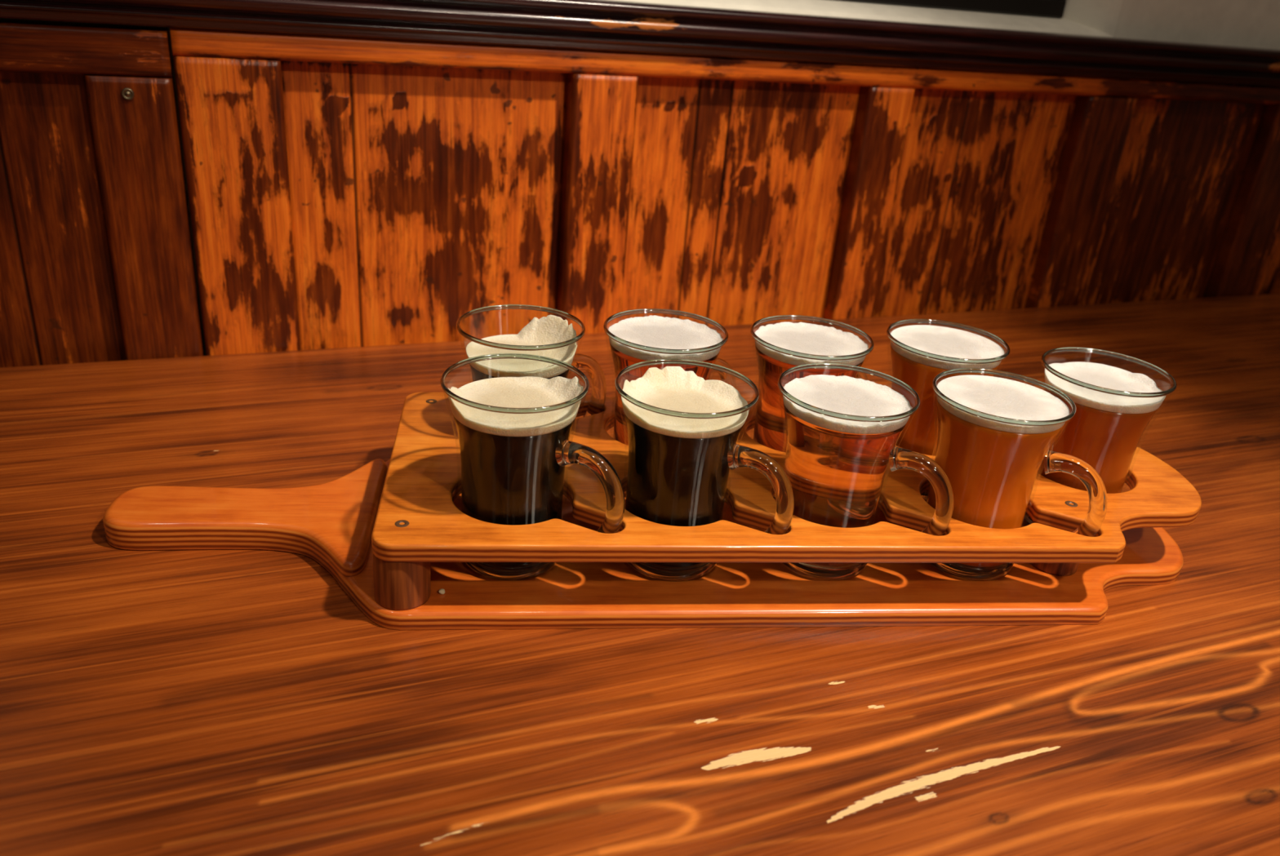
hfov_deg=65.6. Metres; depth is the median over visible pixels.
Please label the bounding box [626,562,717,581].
base
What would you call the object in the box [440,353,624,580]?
beer mug
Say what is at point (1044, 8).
window
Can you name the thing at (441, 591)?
crumb
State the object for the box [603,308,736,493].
beer mug
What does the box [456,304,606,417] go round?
beer mug
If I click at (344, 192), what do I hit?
panelling
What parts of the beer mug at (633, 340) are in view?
handle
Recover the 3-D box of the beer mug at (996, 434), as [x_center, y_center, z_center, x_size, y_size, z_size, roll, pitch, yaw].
[0.174,0.028,0.487,0.066,0.092,0.083,-11,29,-30]
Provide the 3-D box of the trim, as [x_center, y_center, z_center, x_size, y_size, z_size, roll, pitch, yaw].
[0.088,-0.301,0.762,2.450,0.034,0.042,-6,27,-22]
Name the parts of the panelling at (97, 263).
panel, rail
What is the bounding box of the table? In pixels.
[0,293,1279,855]
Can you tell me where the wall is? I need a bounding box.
[0,0,1279,355]
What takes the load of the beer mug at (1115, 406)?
on the serving board
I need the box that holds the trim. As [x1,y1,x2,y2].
[0,0,1279,86]
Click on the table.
(203, 702)
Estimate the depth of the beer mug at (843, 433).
0.46 m
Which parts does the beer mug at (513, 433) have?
handle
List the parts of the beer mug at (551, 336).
handle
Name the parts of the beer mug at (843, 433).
handle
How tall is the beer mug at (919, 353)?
0.092 m
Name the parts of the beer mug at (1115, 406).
handle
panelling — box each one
[0,17,204,368]
[169,26,1279,355]
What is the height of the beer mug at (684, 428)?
0.092 m
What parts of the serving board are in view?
handle, post, board, post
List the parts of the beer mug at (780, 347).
handle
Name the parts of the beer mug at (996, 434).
handle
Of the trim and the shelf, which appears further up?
the trim
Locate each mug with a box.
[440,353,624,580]
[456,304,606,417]
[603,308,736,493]
[614,359,794,581]
[750,315,874,501]
[777,363,954,580]
[886,319,1009,502]
[918,368,1107,580]
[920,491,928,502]
[1023,346,1176,524]
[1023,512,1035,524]
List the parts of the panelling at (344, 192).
panel, rail, panel, panel, panel, panel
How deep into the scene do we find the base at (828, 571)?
0.48 m
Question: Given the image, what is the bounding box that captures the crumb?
[438,588,444,594]
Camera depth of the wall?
0.89 m
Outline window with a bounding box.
[840,0,1066,17]
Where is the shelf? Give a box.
[371,391,1201,563]
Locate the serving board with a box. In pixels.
[102,391,1201,630]
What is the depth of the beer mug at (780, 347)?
0.53 m
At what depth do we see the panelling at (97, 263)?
0.65 m
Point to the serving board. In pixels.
(394, 533)
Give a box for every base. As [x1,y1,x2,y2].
[465,562,556,580]
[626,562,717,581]
[782,563,867,580]
[918,530,1013,580]
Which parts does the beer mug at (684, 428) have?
handle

